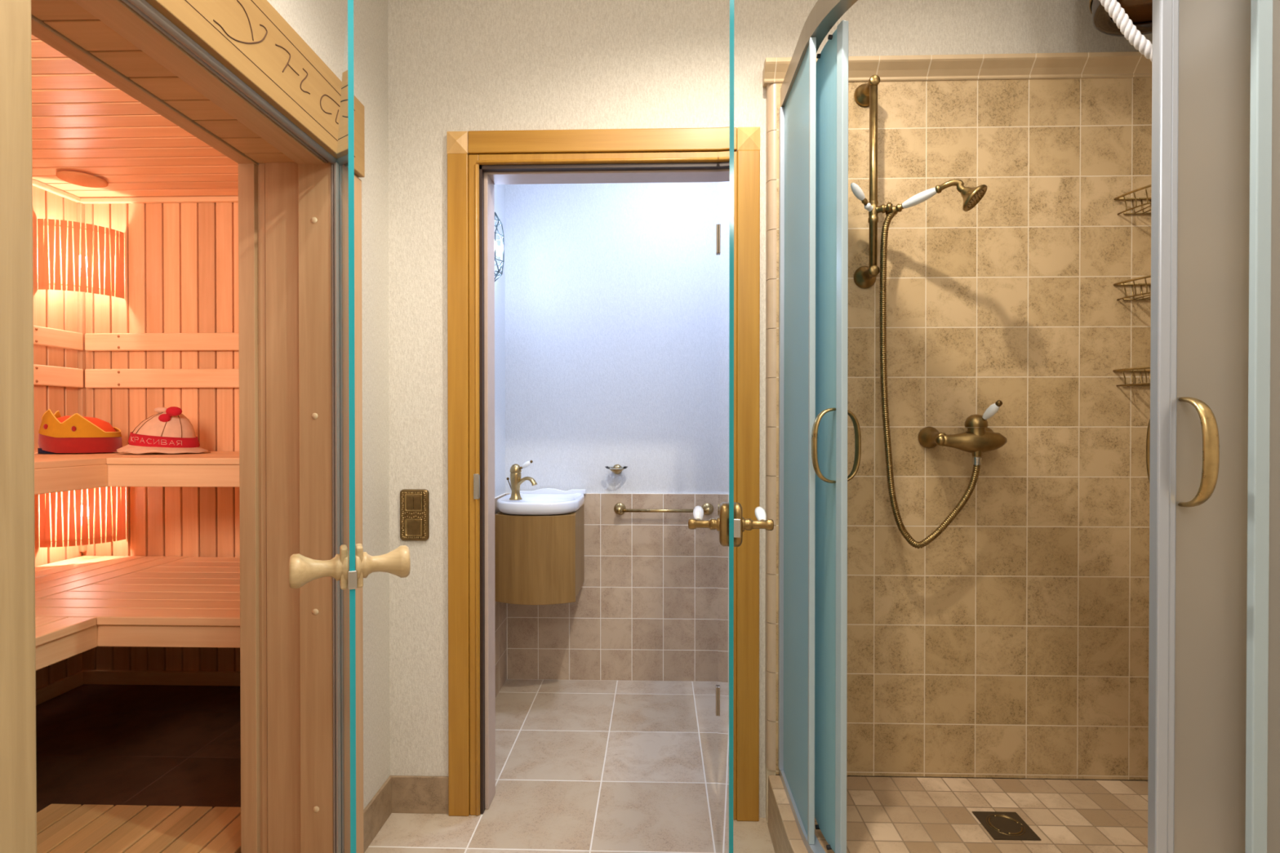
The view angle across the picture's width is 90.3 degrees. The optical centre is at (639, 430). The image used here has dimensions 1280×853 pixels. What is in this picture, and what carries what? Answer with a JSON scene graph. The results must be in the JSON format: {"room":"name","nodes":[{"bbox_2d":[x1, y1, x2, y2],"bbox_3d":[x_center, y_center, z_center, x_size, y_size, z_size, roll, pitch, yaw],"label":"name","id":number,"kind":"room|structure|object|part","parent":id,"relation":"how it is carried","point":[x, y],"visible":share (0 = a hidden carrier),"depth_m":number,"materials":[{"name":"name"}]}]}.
{"room":"shower room","nodes":[
{"label":"shower room","id":0,"kind":"room"},
{"bbox_2d":[32,185,82,689],"bbox_3d":[-2.500,0.058,1.466,0.030,2.123,2.652,0,0,2],"label":"wall","id":1,"kind":"structure","parent":0,"point":[54,308],"depth_m":2.66,"materials":[{"name":"brown wood"}]},
{"bbox_2d":[33,364,83,387],"bbox_3d":[-2.462,-0.218,1.564,0.040,0.082,2.390,0,0,2],"label":"rail","id":2,"kind":"object","parent":1,"relation":"attached to","point":[43,375],"visible":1,"depth_m":2.64,"materials":[{"name":"brown wood"}]},
{"bbox_2d":[33,325,83,351],"bbox_3d":[-2.462,-0.376,1.563,0.040,0.076,2.390,0,0,2],"label":"rail","id":3,"kind":"object","parent":1,"relation":"attached to","point":[44,336],"visible":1,"depth_m":2.64,"materials":[{"name":"brown wood"}]},
{"bbox_2d":[35,671,83,705],"bbox_3d":[-2.478,1.090,1.481,0.015,0.060,2.605,0,0,2],"label":"baseboard","id":4,"kind":"structure","parent":1,"relation":"attached to","point":[47,692],"depth_m":2.67,"materials":[{"name":"brown wood"}]},
{"bbox_2d":[37,218,124,298],"bbox_3d":[-2.342,-0.719,2.674,0.274,0.287,0.090,0,1,-44],"label":"lamp","id":5,"kind":"object","parent":1,"relation":"attached to","point":[116,267],"visible":1,"depth_m":2.63,"materials":[{"name":"beige wood"}]},
{"bbox_3d":[-2.355,-0.714,2.688,0.052,0.052,0.052,0,0,2],"label":"bulb","id":6,"kind":"part","parent":5,"relation":"part of","materials":[{"name":"white glass"}]},
{"bbox_2d":[39,486,125,547],"bbox_3d":[-2.342,0.336,2.682,0.274,0.280,0.090,0,1,-44],"label":"lamp","id":7,"kind":"object","parent":1,"relation":"attached to","point":[118,493],"visible":0.73,"depth_m":2.65,"materials":[{"name":"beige wood"}]},
{"bbox_3d":[-2.355,0.341,2.696,0.052,0.052,0.052,0,0,2],"label":"bulb","id":8,"kind":"part","parent":7,"relation":"part of","materials":[{"name":"white glass"}]},
{"bbox_2d":[34,451,239,494],"bbox_3d":[-1.750,0.149,1.468,1.452,0.101,2.592,0,0,2],"label":"bench","id":9,"kind":"object","parent":1,"relation":"attached to","point":[65,472],"visible":0.48,"depth_m":2.19,"materials":[{"name":"brown wood"}]},
{"bbox_3d":[-1.884,0.163,1.190,0.025,0.078,2.030,0,0,2],"label":"rail","id":10,"kind":"part","parent":9,"relation":"part of","materials":[{"name":"brown wood"}]},
{"bbox_2d":[37,408,122,453],"bbox_3d":[-2.253,0.003,2.565,0.286,0.174,0.216,0,0,2],"label":"hat","id":11,"kind":"object","parent":9,"relation":"on","point":[76,433],"visible":1,"depth_m":2.48,"materials":[{"name":"red fabric"}]},
{"bbox_3d":[-2.253,-0.012,2.565,0.256,0.096,0.190,0,0,2],"label":"crown","id":12,"kind":"part","parent":11,"relation":"part of","materials":[{"name":"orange fabric"}]},
{"bbox_3d":[-2.171,0.110,1.479,0.611,0.023,2.592,0,0,2],"label":"seat","id":13,"kind":"part","parent":9,"relation":"part of","materials":[{"name":"brown wood"}]},
{"bbox_2d":[116,406,210,453],"bbox_3d":[-1.894,-0.003,2.535,0.320,0.183,0.264,0,0,2],"label":"hat","id":14,"kind":"object","parent":9,"relation":"on","point":[168,431],"visible":1,"depth_m":2.46,"materials":[{"name":"beige fabric"}]},
{"bbox_3d":[-1.894,-0.004,2.535,0.224,0.143,0.192,0,0,2],"label":"crown","id":15,"kind":"part","parent":14,"relation":"part of","materials":[{"name":"beige fabric"}]},
{"bbox_3d":[-1.415,0.103,2.468,0.840,0.023,0.567,0,0,2],"label":"seat","id":16,"kind":"part","parent":9,"relation":"part of","materials":[{"name":"brown wood"}]},
{"bbox_3d":[-1.435,0.156,2.205,0.865,0.078,0.025,0,0,2],"label":"rail","id":17,"kind":"part","parent":9,"relation":"part of","materials":[{"name":"brown wood"}]},
{"bbox_2d":[31,34,238,197],"bbox_3d":[-1.731,-1.018,1.486,1.546,0.030,2.669,0,0,2],"label":"ceiling","id":18,"kind":"structure","parent":0,"point":[82,122],"depth_m":2.25,"materials":[{"name":"brown wood"}]},
{"bbox_2d":[56,170,107,187],"bbox_3d":[-2.219,-1.002,2.532,0.156,0.018,0.156,0,0,2],"label":"ceiling vent","id":19,"kind":"object","parent":18,"relation":"in","point":[81,179],"visible":1,"depth_m":2.51,"materials":[{"name":"brown wood"}]},
{"bbox_2d":[81,202,239,671],"bbox_3d":[-1.702,0.049,2.785,1.580,2.123,0.030,0,0,2],"label":"wall","id":20,"kind":"structure","parent":0,"point":[181,260],"depth_m":2.78,"materials":[{"name":"brown wood"}]},
{"bbox_2d":[76,202,86,551],"bbox_3d":[-2.438,-0.241,2.779,0.020,1.543,0.020,0,0,2],"label":"trim","id":21,"kind":"structure","parent":20,"relation":"attached to","point":[80,206],"depth_m":2.77,"materials":[{"name":"brown wood"}]},
{"bbox_2d":[32,178,238,204],"bbox_3d":[-1.752,-0.992,1.454,1.466,0.022,2.620,0,0,2],"label":"trim","id":22,"kind":"structure","parent":20,"relation":"attached to","point":[37,184],"depth_m":2.75,"materials":[{"name":"brown wood"}]},
{"bbox_2d":[81,669,239,685],"bbox_3d":[-1.715,1.081,2.770,1.466,0.060,0.015,0,0,2],"label":"baseboard","id":23,"kind":"structure","parent":20,"relation":"attached to","point":[90,677],"depth_m":2.77,"materials":[{"name":"brown wood"}]},
{"bbox_2d":[84,368,239,387],"bbox_3d":[-1.698,-0.226,2.752,1.421,0.082,0.032,0,0,2],"label":"rail","id":24,"kind":"object","parent":20,"relation":"attached to","point":[94,378],"visible":0.46,"depth_m":2.75,"materials":[{"name":"brown wood"}]},
{"bbox_2d":[84,333,239,351],"bbox_3d":[-1.698,-0.384,2.751,1.421,0.076,0.032,0,0,2],"label":"rail","id":25,"kind":"object","parent":20,"relation":"attached to","point":[93,341],"visible":0.52,"depth_m":2.75,"materials":[{"name":"brown wood"}]},
{"bbox_2d":[257,0,390,809],"bbox_3d":[-0.901,-0.155,0.662,0.240,2.600,4.675,0,0,2],"label":"wall","id":26,"kind":"structure","parent":0,"point":[321,24],"depth_m":1.78,"materials":[{"name":"beige paint"}]},
{"bbox_2d":[0,0,36,852],"bbox_3d":[-0.770,0.245,0.712,0.020,1.800,0.176,0,0,2],"label":"trim","id":27,"kind":"structure","parent":26,"relation":"attached to","point":[18,775],"depth_m":0.77,"materials":[{"name":"brown wood"}]},
{"bbox_2d":[31,0,294,165],"bbox_3d":[-0.936,-0.675,1.187,0.154,0.026,0.820,0,0,2],"label":"trim","id":28,"kind":"structure","parent":26,"relation":"attached to","point":[65,26],"depth_m":1.20,"materials":[{"name":"brown wood"}]},
{"bbox_2d":[72,0,338,852],"bbox_3d":[-0.804,0.205,1.190,0.103,1.757,0.820,0,0,2],"label":"door frame","id":29,"kind":"structure","parent":26,"relation":"attached to","point":[137,21],"depth_m":1.57,"materials":[{"name":"brown wood"}]},
{"bbox_3d":[-0.821,-0.663,1.184,0.069,0.018,0.820,0,0,2],"label":"head rail","id":30,"kind":"part","parent":29,"relation":"part of","materials":[{"name":"brown wood"}]},
{"bbox_2d":[145,0,364,177],"bbox_3d":[-0.752,-0.754,1.119,0.031,0.187,1.105,0,0,2],"label":"sign","id":31,"kind":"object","parent":26,"relation":"attached to","point":[251,38],"depth_m":1.27,"materials":[{"name":"brown wood"}]},
{"bbox_2d":[238,162,300,852],"bbox_3d":[-0.878,0.225,1.596,0.247,1.788,0.015,0,0,2],"label":"trim","id":32,"kind":"structure","parent":26,"relation":"attached to","point":[268,290],"depth_m":1.59,"materials":[{"name":"brown wood"}]},
{"bbox_2d":[288,0,410,852],"bbox_3d":[-0.574,0.209,1.271,0.171,1.735,0.679,0,0,-24],"label":"door","id":33,"kind":"structure","parent":26,"relation":"in","point":[348,567],"depth_m":1.00,"materials":[{"name":"clear glass"}]},
{"bbox_3d":[-0.489,0.211,0.971,0.080,0.051,0.051,0,0,-27],"label":"knob","id":34,"kind":"part","parent":33,"relation":"part of","materials":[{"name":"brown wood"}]},
{"bbox_3d":[-0.459,0.211,0.986,0.010,0.064,0.034,0,0,-27],"label":"knob plate","id":35,"kind":"part","parent":33,"relation":"part of","materials":[{"name":"brown wood"}]},
{"bbox_3d":[-0.588,0.209,1.266,0.008,1.735,0.676,0,0,-27],"label":"glass pane","id":36,"kind":"part","parent":33,"relation":"part of","materials":[{"name":"teal"}]},
{"bbox_3d":[-0.440,0.211,0.996,0.010,0.064,0.034,0,0,-27],"label":"knob plate","id":37,"kind":"part","parent":33,"relation":"part of","materials":[{"name":"brown wood"}]},
{"bbox_3d":[-0.409,0.211,1.011,0.080,0.051,0.051,0,0,-27],"label":"knob","id":38,"kind":"part","parent":33,"relation":"part of","materials":[{"name":"brown wood"}]},
{"bbox_2d":[354,174,363,852],"bbox_3d":[-0.745,0.238,1.645,0.018,1.800,0.086,0,0,2],"label":"trim","id":39,"kind":"structure","parent":26,"relation":"attached to","point":[357,182],"depth_m":1.67,"materials":[{"name":"brown wood"}]},
{"bbox_2d":[363,777,391,852],"bbox_3d":[-0.745,1.083,1.792,0.009,0.108,0.196,0,0,2],"label":"baseboard","id":40,"kind":"structure","parent":26,"relation":"attached to","point":[377,811],"depth_m":1.79,"materials":[{"name":"tile"}]},
{"bbox_2d":[35,679,775,852],"bbox_3d":[-0.431,1.185,0.671,4.400,0.120,4.700,0,0,2],"label":"floor","id":41,"kind":"structure","parent":0,"point":[582,766],"depth_m":2.15,"materials":[{"name":"tile"}]},
{"bbox_2d":[35,555,239,671],"bbox_3d":[-1.750,0.838,1.472,1.453,0.563,2.592,0,0,2],"label":"bench","id":42,"kind":"object","parent":41,"relation":"on","point":[83,603],"visible":0.58,"depth_m":2.02,"materials":[{"name":"brown wood"}]},
{"bbox_3d":[-2.064,0.572,1.043,0.850,0.025,1.720,0,0,2],"label":"seat","id":43,"kind":"part","parent":42,"relation":"part of","materials":[{"name":"brown wood"}]},
{"bbox_3d":[-1.659,0.619,1.038,0.025,0.068,1.732,0,0,2],"label":"rail","id":44,"kind":"part","parent":42,"relation":"part of","materials":[{"name":"brown wood"}]},
{"bbox_3d":[-2.213,0.563,2.345,0.477,0.025,0.870,0,0,2],"label":"corner seat","id":45,"kind":"part","parent":42,"relation":"part of","materials":[{"name":"brown wood"}]},
{"bbox_3d":[-1.485,0.563,2.318,0.970,0.025,0.856,0,0,2],"label":"seat","id":46,"kind":"part","parent":42,"relation":"part of","materials":[{"name":"brown wood"}]},
{"bbox_3d":[-1.324,0.613,1.908,0.625,0.068,0.026,0,0,2],"label":"rail","id":47,"kind":"part","parent":42,"relation":"part of","materials":[{"name":"brown wood"}]},
{"bbox_2d":[36,804,240,852],"bbox_3d":[-1.381,1.101,1.313,0.670,0.040,1.032,0,0,2],"label":"duckboard","id":48,"kind":"object","parent":41,"relation":"on","point":[60,828],"visible":0.73,"depth_m":1.72,"materials":[{"name":"brown wood"}]},
{"bbox_2d":[494,184,506,697],"bbox_3d":[-0.674,-0.167,2.442,0.113,2.600,0.905,0,0,2],"label":"wall","id":49,"kind":"structure","parent":0,"point":[500,208],"depth_m":2.80,"materials":[{"name":"white paint"}]},
{"bbox_2d":[494,212,504,281],"bbox_3d":[-0.581,-0.726,2.513,0.088,0.276,0.098,0,0,2],"label":"wall lantern","id":50,"kind":"object","parent":49,"relation":"attached to","point":[501,260],"visible":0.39,"depth_m":2.51,"materials":[{"name":"white glass"}]},
{"bbox_3d":[-0.581,-0.718,2.513,0.076,0.090,0.086,0,0,2],"label":"lamp shade","id":51,"kind":"part","parent":50,"relation":"part of","materials":[{"name":"white glass"}]},
{"bbox_2d":[504,182,718,681],"bbox_3d":[0.033,-0.170,2.919,1.500,2.600,0.110,0,0,2],"label":"wall","id":52,"kind":"structure","parent":0,"point":[611,289],"depth_m":2.88,"materials":[{"name":"white paint"}]},
{"bbox_2d":[494,503,584,604],"bbox_3d":[-0.417,0.509,2.692,0.324,0.354,0.377,0,0,2],"label":"vanity cabinet","id":53,"kind":"object","parent":52,"relation":"attached to","point":[540,559],"visible":0.98,"depth_m":2.52,"materials":[{"name":"brown wood"}]},
{"bbox_2d":[497,488,586,515],"bbox_3d":[-0.416,0.295,2.683,0.340,0.071,0.390,0,0,2],"label":"washbasin","id":54,"kind":"object","parent":53,"relation":"in","point":[544,501],"visible":0.92,"depth_m":2.57,"materials":[{"name":"white ceramic"}]},
{"bbox_2d":[506,460,537,500],"bbox_3d":[-0.487,0.204,2.626,0.146,0.164,0.052,0,0,21],"label":"faucet","id":55,"kind":"object","parent":54,"relation":"on","point":[516,481],"visible":1,"depth_m":2.62,"materials":[{"name":"gold metal"}]},
{"bbox_3d":[-0.465,0.209,2.615,0.098,0.041,0.028,0,0,27],"label":"spout","id":56,"kind":"part","parent":55,"relation":"part of","materials":[{"name":"gold metal"}]},
{"bbox_2d":[604,464,627,474],"bbox_3d":[-0.104,0.175,2.820,0.104,0.044,0.121,0,0,2],"label":"robe hook","id":57,"kind":"object","parent":52,"relation":"attached to","point":[617,468],"visible":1,"depth_m":2.80,"materials":[{"name":"gold metal"}]},
{"bbox_3d":[-0.104,0.164,2.805,0.104,0.012,0.092,0,0,2],"label":"glass dish","id":58,"kind":"part","parent":57,"relation":"part of","materials":[{"name":"clear glass"}]},
{"bbox_2d":[609,468,623,472],"bbox_3d":[-0.104,0.177,2.827,0.070,0.019,0.070,0,0,2],"label":"cup","id":59,"kind":"object","parent":57,"relation":"on","point":[615,470],"depth_m":2.80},
{"bbox_2d":[613,502,713,515],"bbox_3d":[0.105,0.352,2.832,0.448,0.054,0.067,0,0,2],"label":"towel bar","id":60,"kind":"object","parent":52,"relation":"attached to","point":[620,508],"visible":0.98,"depth_m":2.81,"materials":[{"name":"gold metal"}]},
{"bbox_2d":[387,0,1152,817],"bbox_3d":[0.529,-0.163,1.885,2.550,2.600,0.140,0,0,2],"label":"wall","id":61,"kind":"structure","parent":0,"point":[1014,642],"depth_m":1.81,"materials":[{"name":"tile"}]},
{"bbox_2d":[400,488,429,540],"bbox_3d":[-0.669,0.250,1.885,0.086,0.152,0.013,0,0,2],"label":"light switch","id":62,"kind":"object","parent":61,"relation":"attached to","point":[414,503],"visible":1,"depth_m":1.88,"materials":[{"name":"gold metal"}]},
{"bbox_3d":[-0.669,0.287,1.882,0.052,0.052,0.005,0,0,2],"label":"frame","id":63,"kind":"part","parent":62,"relation":"part of","materials":[{"name":"gold metal"}]},
{"bbox_3d":[-0.669,0.213,1.882,0.052,0.052,0.005,0,0,2],"label":"frame","id":64,"kind":"part","parent":62,"relation":"part of","materials":[{"name":"gold metal"}]},
{"bbox_2d":[389,775,448,813],"bbox_3d":[-0.656,1.083,1.893,0.182,0.108,0.009,0,0,2],"label":"baseboard","id":65,"kind":"structure","parent":61,"relation":"attached to","point":[417,794],"depth_m":1.89,"materials":[{"name":"tile"}]},
{"bbox_2d":[446,131,469,155],"bbox_3d":[-0.535,-0.845,1.866,0.062,0.065,0.028,0,0,2],"label":"trim","id":66,"kind":"structure","parent":61,"relation":"attached to","point":[456,141],"depth_m":1.86,"materials":[{"name":"brown wood"}]},
{"bbox_2d":[447,153,470,816],"bbox_3d":[-0.534,0.163,1.877,0.061,1.948,0.020,0,0,2],"label":"trim","id":67,"kind":"structure","parent":61,"relation":"attached to","point":[458,331],"depth_m":1.87,"materials":[{"name":"brown wood"}]},
{"bbox_2d":[473,473,479,498],"bbox_3d":[-0.479,0.164,1.868,0.018,0.074,0.007,0,0,2],"label":"strike plate","id":68,"kind":"object","parent":61,"relation":"attached to","point":[476,477],"visible":1,"depth_m":1.86,"materials":[{"name":"grey metal"}]},
{"bbox_2d":[484,169,718,808],"bbox_3d":[-0.107,0.177,1.932,0.728,1.917,0.082,0,0,2],"label":"trim","id":69,"kind":"structure","parent":61,"relation":"attached to","point":[491,179],"depth_m":1.92,"materials":[{"name":"brown wood"}]},
{"bbox_2d":[467,127,737,155],"bbox_3d":[-0.111,-0.845,1.858,0.784,0.065,0.020,0,0,2],"label":"trim","id":70,"kind":"structure","parent":61,"relation":"attached to","point":[647,140],"depth_m":1.85,"materials":[{"name":"brown wood"}]},
{"bbox_2d":[468,151,737,819],"bbox_3d":[-0.109,0.163,1.916,0.785,1.947,0.119,0,0,2],"label":"trim","id":71,"kind":"structure","parent":61,"relation":"attached to","point":[474,160],"depth_m":1.87,"materials":[{"name":"brown wood"}]},
{"bbox_2d":[688,0,773,852],"bbox_3d":[0.175,0.166,1.493,0.156,1.923,0.716,0,0,2],"label":"door","id":72,"kind":"structure","parent":61,"relation":"in","point":[730,523],"depth_m":1.20,"materials":[{"name":"clear glass"}]},
{"bbox_3d":[0.118,0.172,1.170,0.060,0.026,0.027,0,0,2],"label":"lever","id":73,"kind":"part","parent":72,"relation":"part of","materials":[{"name":"gold metal"}]},
{"bbox_3d":[0.197,0.166,1.493,0.008,1.923,0.715,0,0,5],"label":"glass pane","id":74,"kind":"part","parent":72,"relation":"part of","materials":[{"name":"teal"}]},
{"bbox_3d":[0.174,0.174,1.140,0.012,0.033,0.010,0,0,5],"label":"latch plate","id":75,"kind":"part","parent":72,"relation":"part of","materials":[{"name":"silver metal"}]},
{"bbox_3d":[0.214,0.172,1.164,0.060,0.026,0.027,0,0,2],"label":"lever","id":76,"kind":"part","parent":72,"relation":"part of","materials":[{"name":"gold metal"}]},
{"bbox_2d":[736,150,759,821],"bbox_3d":[0.314,0.163,1.853,0.065,1.948,0.020,0,0,2],"label":"trim","id":77,"kind":"structure","parent":61,"relation":"attached to","point":[748,161],"depth_m":1.84,"materials":[{"name":"brown wood"}]},
{"bbox_2d":[736,126,759,151],"bbox_3d":[0.315,-0.845,1.842,0.066,0.066,0.028,0,0,2],"label":"trim","id":78,"kind":"structure","parent":61,"relation":"attached to","point":[748,138],"depth_m":1.84,"materials":[{"name":"brown wood"}]},
{"bbox_2d":[764,83,777,822],"bbox_3d":[0.379,0.069,1.840,0.024,2.137,0.040,0,0,2],"label":"trim","id":79,"kind":"structure","parent":61,"relation":"attached to","point":[771,88],"depth_m":1.82,"materials":[{"name":"stone"}]},
{"bbox_2d":[850,74,892,288],"bbox_3d":[0.624,-0.693,1.751,0.119,0.579,0.114,0,0,2],"label":"riser rail","id":80,"kind":"object","parent":61,"relation":"attached to","point":[865,95],"visible":1,"depth_m":1.73,"materials":[{"name":"gold metal"}]},
{"bbox_3d":[0.619,-0.606,1.726,0.025,0.021,0.019,0,0,-36],"label":"slider knob","id":81,"kind":"part","parent":80,"relation":"part of","materials":[{"name":"white ceramic"}]},
{"bbox_3d":[0.661,-0.602,1.721,0.041,0.026,0.026,0,0,27],"label":"slider arm","id":82,"kind":"part","parent":80,"relation":"part of","materials":[{"name":"gold metal"}]},
{"bbox_2d":[884,179,987,215],"bbox_3d":[0.773,-0.596,1.661,0.072,0.083,0.246,0,1,-43],"label":"shower head","id":83,"kind":"object","parent":80,"relation":"attached to","point":[971,196],"visible":0.98,"depth_m":1.61,"materials":[{"name":"gold metal"}]},
{"bbox_3d":[0.734,-0.610,1.671,0.093,0.035,0.026,0,1,44],"label":"handle","id":84,"kind":"part","parent":83,"relation":"part of","materials":[{"name":"white ceramic"}]},
{"bbox_2d":[762,51,1151,87],"bbox_3d":[0.967,-1.018,1.800,1.229,0.056,0.073,0,0,2],"label":"trim","id":85,"kind":"structure","parent":61,"relation":"attached to","point":[1122,64],"depth_m":1.78,"materials":[{"name":"stone"}]},
{"bbox_2d":[917,400,1007,457],"bbox_3d":[0.893,-0.005,1.726,0.214,0.150,0.159,0,0,2],"label":"shower mixer","id":86,"kind":"object","parent":61,"relation":"attached to","point":[975,441],"visible":1,"depth_m":1.70,"materials":[{"name":"gold metal"}]},
{"bbox_2d":[879,212,982,548],"bbox_3d":[0.784,-0.134,1.725,0.270,0.914,0.039,0,0,3],"label":"shower hose","id":87,"kind":"object","parent":86,"relation":"attached to","point":[976,460],"visible":1,"depth_m":1.72,"materials":[{"name":"gold metal"}]},
{"bbox_2d":[1088,0,1152,36],"bbox_3d":[1.302,-1.210,1.608,0.340,0.302,0.435,0,0,2],"label":"bucket","id":88,"kind":"object","parent":61,"relation":"attached to","point":[1140,11],"visible":0.41,"depth_m":1.64,"materials":[{"name":"brown wood"}]},
{"bbox_2d":[1098,0,1151,62],"bbox_3d":[1.092,-1.007,1.383,0.317,0.433,0.025,0,0,2],"label":"rope","id":89,"kind":"object","parent":88,"relation":"hanging from","point":[1126,25],"visible":0.42,"depth_m":1.38,"materials":[{"name":"white fabric"}]},
{"bbox_2d":[1112,366,1150,386],"bbox_3d":[1.446,-0.147,1.671,0.235,0.048,0.235,0,0,2],"label":"basket","id":90,"kind":"object","parent":61,"relation":"attached to","point":[1133,369],"visible":0.3,"depth_m":1.76,"materials":[{"name":"gold metal"}]},
{"bbox_2d":[1113,275,1151,300],"bbox_3d":[1.446,-0.389,1.669,0.235,0.048,0.235,0,0,2],"label":"basket","id":91,"kind":"object","parent":61,"relation":"attached to","point":[1123,283],"visible":0.18,"depth_m":1.76,"materials":[{"name":"gold metal"}]},
{"bbox_2d":[1113,184,1151,214],"bbox_3d":[1.446,-0.629,1.668,0.235,0.048,0.235,0,0,2],"label":"basket","id":92,"kind":"object","parent":61,"relation":"attached to","point":[1119,197],"visible":0.27,"depth_m":1.76,"materials":[{"name":"gold metal"}]},
{"bbox_2d":[768,775,1147,852],"bbox_3d":[0.955,1.065,1.403,1.199,0.150,0.814,0,0,2],"label":"floor","id":93,"kind":"structure","parent":0,"point":[885,815],"depth_m":1.65,"materials":[{"name":"tile"}]},
{"bbox_2d":[972,811,1040,840],"bbox_3d":[0.913,0.986,1.591,0.112,0.005,0.110,0,0,2],"label":"floor drain","id":94,"kind":"object","parent":93,"relation":"on","point":[1000,825],"visible":1,"depth_m":1.58,"materials":[{"name":"brown metal"}]},
{"bbox_2d":[777,0,1279,852],"bbox_3d":[0.849,0.011,1.237,1.408,1.960,0.473,0,0,35],"label":"shower enclosure","id":95,"kind":"object","parent":93,"relation":"on","point":[1213,437],"visible":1,"depth_m":1.06,"materials":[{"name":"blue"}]},
{"bbox_3d":[0.406,0.026,1.654,0.006,1.880,0.329,0,0,2],"label":"fixed panel","id":96,"kind":"part","parent":95,"relation":"part of","materials":[{"name":"clear glass"}]},
{"bbox_3d":[0.848,0.980,1.242,1.403,0.021,0.469,0,0,35],"label":"rail","id":97,"kind":"part","parent":95,"relation":"part of","materials":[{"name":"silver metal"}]},
{"bbox_3d":[0.849,-0.940,1.230,1.403,0.058,0.473,0,0,35],"label":"rail","id":98,"kind":"part","parent":95,"relation":"part of","materials":[{"name":"beige"}]},
{"bbox_3d":[0.414,0.034,1.437,0.056,0.172,0.020,0,0,-11],"label":"handle","id":99,"kind":"part","parent":95,"relation":"part of","materials":[{"name":"gold metal"}]},
{"bbox_3d":[0.441,0.026,1.599,0.018,1.865,0.359,0,0,-1],"label":"sliding door","id":100,"kind":"part","parent":95,"relation":"part of","materials":[{"name":"clear glass"}]},
{"bbox_3d":[0.476,0.034,1.449,0.056,0.172,0.020,0,0,-11],"label":"handle","id":101,"kind":"part","parent":95,"relation":"part of","materials":[{"name":"gold metal"}]},
{"bbox_3d":[0.906,0.035,1.100,0.025,0.184,0.059,0,0,2],"label":"handle","id":102,"kind":"part","parent":95,"relation":"part of","materials":[{"name":"gold metal"}]},
{"bbox_3d":[0.908,0.036,1.034,0.025,0.184,0.059,0,0,2],"label":"handle","id":103,"kind":"part","parent":95,"relation":"part of","materials":[{"name":"gold metal"}]},
{"bbox_3d":[1.107,0.030,1.061,0.448,1.865,0.006,0,0,2],"label":"sliding door","id":104,"kind":"part","parent":95,"relation":"part of","materials":[{"name":"clear glass"}]},
{"bbox_3d":[1.278,0.031,1.023,0.527,1.880,0.006,0,0,2],"label":"fixed panel","id":105,"kind":"part","parent":95,"relation":"part of","materials":[{"name":"clear glass"}]}
]}

